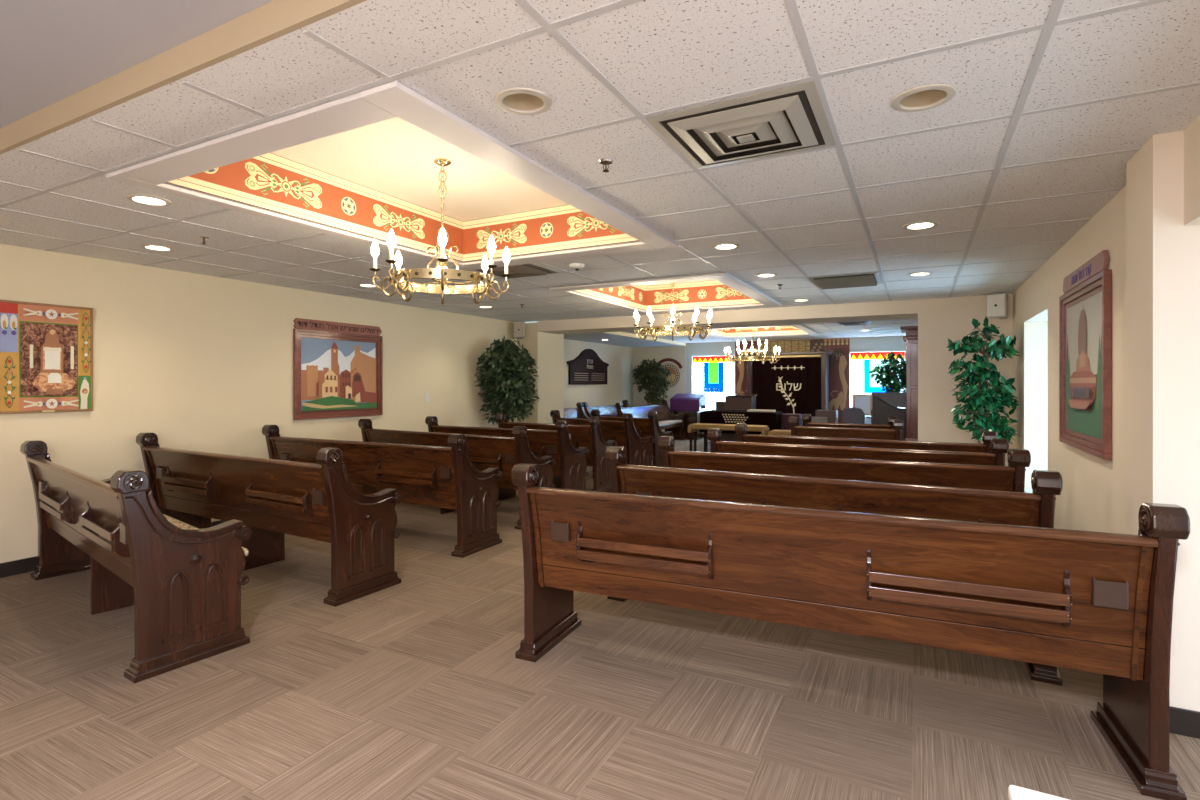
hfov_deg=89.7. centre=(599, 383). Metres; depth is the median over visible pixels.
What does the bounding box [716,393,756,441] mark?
lectern
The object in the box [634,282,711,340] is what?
chandelier
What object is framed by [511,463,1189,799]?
pew
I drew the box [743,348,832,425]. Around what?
torah ark
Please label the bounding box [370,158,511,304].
chandelier
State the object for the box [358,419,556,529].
pew
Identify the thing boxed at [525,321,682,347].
ceiling
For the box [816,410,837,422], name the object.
base cabinet
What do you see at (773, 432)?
bench
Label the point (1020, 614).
shelf
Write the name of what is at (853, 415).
upholstered chair
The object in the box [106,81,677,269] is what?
trim
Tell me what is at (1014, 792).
side table
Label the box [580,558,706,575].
shelf
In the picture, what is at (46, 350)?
framed painting
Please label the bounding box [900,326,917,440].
column
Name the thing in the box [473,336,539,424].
potted ficus
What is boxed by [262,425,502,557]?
pew
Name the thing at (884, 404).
podium
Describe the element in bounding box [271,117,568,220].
ceiling
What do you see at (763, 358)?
chandelier
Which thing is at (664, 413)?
pew
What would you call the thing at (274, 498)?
pew
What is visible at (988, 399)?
potted ficus
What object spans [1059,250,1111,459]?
framed picture
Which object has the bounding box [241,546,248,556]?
seat cushion
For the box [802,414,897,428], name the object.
pew
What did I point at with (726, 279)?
trim
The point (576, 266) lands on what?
smoke detector
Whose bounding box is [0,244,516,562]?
wall
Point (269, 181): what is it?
trim
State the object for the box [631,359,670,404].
potted ficus
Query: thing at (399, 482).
shelf
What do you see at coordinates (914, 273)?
recessed light
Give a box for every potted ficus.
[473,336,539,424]
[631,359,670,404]
[869,351,905,391]
[946,317,1021,443]
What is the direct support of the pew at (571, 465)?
on the floor
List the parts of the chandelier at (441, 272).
bulb, arm, bulb, arm, bulb, chain, stem, bulb, bulb, arm, bulb, arm, bulb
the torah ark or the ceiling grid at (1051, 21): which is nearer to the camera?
the ceiling grid at (1051, 21)
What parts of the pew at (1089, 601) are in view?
edge moulding, panel, backrest, rail, edge moulding, panel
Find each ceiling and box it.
[0,0,273,127]
[0,0,1199,321]
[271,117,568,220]
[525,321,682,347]
[621,318,917,342]
[644,279,714,285]
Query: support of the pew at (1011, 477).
on the floor
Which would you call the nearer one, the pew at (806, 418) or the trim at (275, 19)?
the trim at (275, 19)
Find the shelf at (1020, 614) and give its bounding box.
[872,597,1064,623]
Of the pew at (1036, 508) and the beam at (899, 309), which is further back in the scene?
the beam at (899, 309)
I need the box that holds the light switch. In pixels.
[425,393,428,401]
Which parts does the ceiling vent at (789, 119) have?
plate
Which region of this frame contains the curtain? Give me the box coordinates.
[752,357,820,425]
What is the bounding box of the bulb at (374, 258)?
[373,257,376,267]
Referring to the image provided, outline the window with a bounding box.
[694,356,734,392]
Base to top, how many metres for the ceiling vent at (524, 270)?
0.029 m
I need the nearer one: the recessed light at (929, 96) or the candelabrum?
the recessed light at (929, 96)
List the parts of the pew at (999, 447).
panel, rail, backrest, panel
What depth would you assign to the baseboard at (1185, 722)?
2.30 m
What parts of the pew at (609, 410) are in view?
rail, backrest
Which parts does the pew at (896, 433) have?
panel, rail, backrest, panel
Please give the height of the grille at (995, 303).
0.220 m
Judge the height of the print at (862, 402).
0.380 m
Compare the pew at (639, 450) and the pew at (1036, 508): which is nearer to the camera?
the pew at (1036, 508)
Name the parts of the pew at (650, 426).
rail, backrest, panel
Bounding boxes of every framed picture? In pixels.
[293,318,382,419]
[853,394,871,417]
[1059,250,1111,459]
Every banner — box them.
[692,356,733,410]
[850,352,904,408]
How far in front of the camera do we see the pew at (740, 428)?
5.38 m
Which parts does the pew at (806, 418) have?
rail, backrest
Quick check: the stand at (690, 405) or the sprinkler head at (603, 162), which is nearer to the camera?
the sprinkler head at (603, 162)
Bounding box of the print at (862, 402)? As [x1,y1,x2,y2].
[855,396,869,413]
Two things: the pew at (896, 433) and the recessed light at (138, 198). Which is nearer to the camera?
the recessed light at (138, 198)
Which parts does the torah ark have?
cornice, valance rail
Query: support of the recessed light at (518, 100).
in the ceiling at (658, 54)
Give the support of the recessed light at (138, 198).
in the ceiling at (658, 54)
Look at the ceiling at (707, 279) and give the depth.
7.73 m
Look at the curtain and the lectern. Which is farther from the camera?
the curtain
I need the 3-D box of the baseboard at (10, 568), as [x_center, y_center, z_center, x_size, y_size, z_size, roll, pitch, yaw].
[-3.799,1.295,4.853,0.012,0.100,10.640,0,0,28]
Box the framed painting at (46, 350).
[0,300,92,413]
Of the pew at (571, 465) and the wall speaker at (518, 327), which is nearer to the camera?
the pew at (571, 465)
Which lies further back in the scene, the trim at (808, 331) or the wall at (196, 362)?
the trim at (808, 331)
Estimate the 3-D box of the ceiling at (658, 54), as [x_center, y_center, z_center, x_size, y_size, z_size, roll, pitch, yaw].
[0.012,-0.995,5.039,6.680,0.050,6.775,0,0,28]
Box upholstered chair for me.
[842,407,864,423]
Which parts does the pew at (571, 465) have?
panel, rail, backrest, edge moulding, panel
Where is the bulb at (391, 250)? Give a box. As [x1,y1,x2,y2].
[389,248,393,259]
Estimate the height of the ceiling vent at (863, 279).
0.037 m
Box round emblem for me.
[654,358,682,387]
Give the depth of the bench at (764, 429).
10.91 m
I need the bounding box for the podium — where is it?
[871,392,905,440]
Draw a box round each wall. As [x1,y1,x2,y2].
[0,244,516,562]
[517,322,563,423]
[564,339,631,407]
[632,336,905,433]
[918,294,1011,465]
[1012,116,1199,533]
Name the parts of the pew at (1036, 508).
panel, edge moulding, rail, backrest, edge moulding, panel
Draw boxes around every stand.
[670,393,705,439]
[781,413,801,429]
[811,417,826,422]
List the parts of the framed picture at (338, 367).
frame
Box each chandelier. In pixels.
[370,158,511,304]
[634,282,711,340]
[724,328,780,363]
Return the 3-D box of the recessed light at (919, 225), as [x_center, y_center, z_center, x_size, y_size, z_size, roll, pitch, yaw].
[1.960,-1.020,3.690,0.196,0.120,0.196,0,0,28]
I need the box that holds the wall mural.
[735,338,849,422]
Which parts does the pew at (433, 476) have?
panel, edge moulding, rail, backrest, edge moulding, panel, scroll knob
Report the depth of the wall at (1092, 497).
3.93 m
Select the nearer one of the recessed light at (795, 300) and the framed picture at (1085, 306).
the framed picture at (1085, 306)
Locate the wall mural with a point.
(839, 361)
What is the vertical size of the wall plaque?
0.820 m
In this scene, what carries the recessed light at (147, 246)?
in the ceiling at (658, 54)
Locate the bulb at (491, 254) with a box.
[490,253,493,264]
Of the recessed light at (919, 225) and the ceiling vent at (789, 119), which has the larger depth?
the recessed light at (919, 225)
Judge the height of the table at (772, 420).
0.815 m
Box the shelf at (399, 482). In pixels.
[378,480,432,485]
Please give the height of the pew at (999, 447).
0.953 m
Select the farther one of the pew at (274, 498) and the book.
the book
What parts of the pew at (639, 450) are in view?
rail, backrest, edge moulding, panel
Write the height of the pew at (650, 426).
0.953 m
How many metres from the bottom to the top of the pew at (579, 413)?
0.953 m
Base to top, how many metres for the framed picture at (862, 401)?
1.120 m
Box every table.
[699,410,783,451]
[1008,785,1068,799]
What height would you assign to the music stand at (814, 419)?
0.740 m
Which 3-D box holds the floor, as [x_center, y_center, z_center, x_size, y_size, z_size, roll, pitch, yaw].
[0.681,1.385,6.650,9.400,0.080,18.400,0,0,28]
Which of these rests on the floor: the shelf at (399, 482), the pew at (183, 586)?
the pew at (183, 586)
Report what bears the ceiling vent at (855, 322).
in the ceiling at (881, 326)
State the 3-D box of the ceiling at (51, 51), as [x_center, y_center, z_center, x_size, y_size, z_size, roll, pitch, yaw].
[-2.531,-1.087,0.238,9.100,0.055,4.060,0,0,28]
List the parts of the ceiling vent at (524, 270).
frame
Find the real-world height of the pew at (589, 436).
0.953 m
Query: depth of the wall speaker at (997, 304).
6.37 m
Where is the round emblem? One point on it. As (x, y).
(675, 375)
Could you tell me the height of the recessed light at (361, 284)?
0.120 m
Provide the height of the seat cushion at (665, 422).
0.044 m
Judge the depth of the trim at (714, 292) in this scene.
7.65 m
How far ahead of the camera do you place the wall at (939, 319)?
6.82 m
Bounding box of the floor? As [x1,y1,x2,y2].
[0,438,1199,799]
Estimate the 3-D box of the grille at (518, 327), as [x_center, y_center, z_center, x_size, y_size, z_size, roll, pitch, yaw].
[-1.244,-0.825,9.250,0.160,0.220,0.008,0,0,-4]
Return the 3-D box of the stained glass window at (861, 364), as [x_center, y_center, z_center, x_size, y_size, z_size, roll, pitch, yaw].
[6.051,0.015,13.187,1.080,1.400,0.001,0,0,28]
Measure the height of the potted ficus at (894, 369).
1.983 m
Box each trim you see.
[0,0,365,153]
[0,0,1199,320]
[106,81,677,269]
[165,153,638,261]
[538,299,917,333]
[549,273,781,313]
[575,280,759,309]
[603,332,685,345]
[626,319,917,342]
[704,324,818,337]
[705,326,805,335]
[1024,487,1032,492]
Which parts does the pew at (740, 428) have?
panel, rail, backrest, panel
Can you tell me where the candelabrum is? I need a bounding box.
[702,388,725,442]
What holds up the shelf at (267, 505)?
attached to the pew at (274, 498)
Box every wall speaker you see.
[513,322,524,338]
[987,293,1007,318]
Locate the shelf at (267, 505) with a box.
[249,503,304,513]
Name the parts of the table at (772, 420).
frame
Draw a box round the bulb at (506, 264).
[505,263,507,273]
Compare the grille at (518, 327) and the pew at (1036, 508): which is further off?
the grille at (518, 327)
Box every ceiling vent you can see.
[476,264,557,278]
[646,81,835,168]
[808,272,881,289]
[837,321,871,325]
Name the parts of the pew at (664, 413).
panel, rail, backrest, seat, panel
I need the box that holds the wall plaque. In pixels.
[567,349,608,384]
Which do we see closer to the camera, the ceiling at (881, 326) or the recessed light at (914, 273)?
the recessed light at (914, 273)
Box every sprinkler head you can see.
[198,236,208,244]
[599,159,612,171]
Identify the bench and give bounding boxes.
[688,423,769,451]
[768,430,790,435]
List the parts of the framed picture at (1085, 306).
frame, frame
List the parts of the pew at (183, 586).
edge moulding, panel, rail, backrest, panel, scroll knob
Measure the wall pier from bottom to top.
2.750 m
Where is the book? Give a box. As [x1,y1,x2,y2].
[747,409,775,411]
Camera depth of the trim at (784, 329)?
12.60 m
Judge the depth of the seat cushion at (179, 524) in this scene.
3.71 m
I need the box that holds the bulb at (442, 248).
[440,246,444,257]
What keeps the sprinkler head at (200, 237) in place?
attached to the ceiling at (658, 54)
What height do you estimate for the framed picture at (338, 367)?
1.040 m
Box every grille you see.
[514,323,523,336]
[987,294,1003,315]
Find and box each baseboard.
[0,520,226,577]
[1170,706,1199,738]
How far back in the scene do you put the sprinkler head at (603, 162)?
2.62 m
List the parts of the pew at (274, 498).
edge moulding, panel, rail, backrest, edge moulding, panel, scroll knob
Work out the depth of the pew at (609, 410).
13.52 m
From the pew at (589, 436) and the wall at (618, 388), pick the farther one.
the wall at (618, 388)
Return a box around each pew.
[20,440,251,682]
[136,432,401,606]
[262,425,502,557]
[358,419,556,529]
[425,416,589,500]
[496,414,617,492]
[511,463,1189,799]
[550,410,655,465]
[564,402,588,418]
[582,400,628,416]
[591,409,673,470]
[605,446,1062,685]
[615,400,684,439]
[658,436,1030,491]
[707,428,1008,465]
[735,423,997,452]
[788,417,903,440]
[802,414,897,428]
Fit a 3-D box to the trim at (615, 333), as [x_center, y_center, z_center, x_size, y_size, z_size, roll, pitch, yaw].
[0.800,-0.989,12.653,0.010,0.072,5.850,0,0,28]
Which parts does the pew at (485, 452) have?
panel, rail, backrest, edge moulding, panel, scroll knob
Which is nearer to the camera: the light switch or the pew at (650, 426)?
the light switch
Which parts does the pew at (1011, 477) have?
panel, edge moulding, rail, backrest, edge moulding, panel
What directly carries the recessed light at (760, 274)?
in the ceiling at (658, 54)
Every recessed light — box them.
[126,194,171,205]
[140,244,173,250]
[357,283,378,286]
[495,87,551,114]
[712,243,739,249]
[755,273,777,276]
[792,299,809,301]
[891,84,955,111]
[903,221,938,229]
[908,272,932,275]
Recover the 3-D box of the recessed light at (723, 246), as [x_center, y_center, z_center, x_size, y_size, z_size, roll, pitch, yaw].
[0.888,-1.020,4.255,0.196,0.120,0.196,0,0,28]
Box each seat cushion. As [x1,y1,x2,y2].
[163,514,197,529]
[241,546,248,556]
[658,420,681,425]
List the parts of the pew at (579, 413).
backrest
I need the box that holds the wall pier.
[1126,131,1199,711]
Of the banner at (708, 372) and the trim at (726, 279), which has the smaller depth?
the trim at (726, 279)
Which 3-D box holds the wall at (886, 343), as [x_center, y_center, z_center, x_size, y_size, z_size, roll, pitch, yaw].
[4.035,-0.030,14.349,7.350,2.750,0.172,0,0,28]
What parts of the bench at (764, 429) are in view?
leg, leg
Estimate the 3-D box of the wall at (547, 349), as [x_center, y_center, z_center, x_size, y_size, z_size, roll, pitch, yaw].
[-1.478,0.196,10.096,1.565,2.298,0.780,0,0,28]
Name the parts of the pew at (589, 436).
rail, backrest, edge moulding, panel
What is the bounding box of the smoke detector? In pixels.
[569,263,584,270]

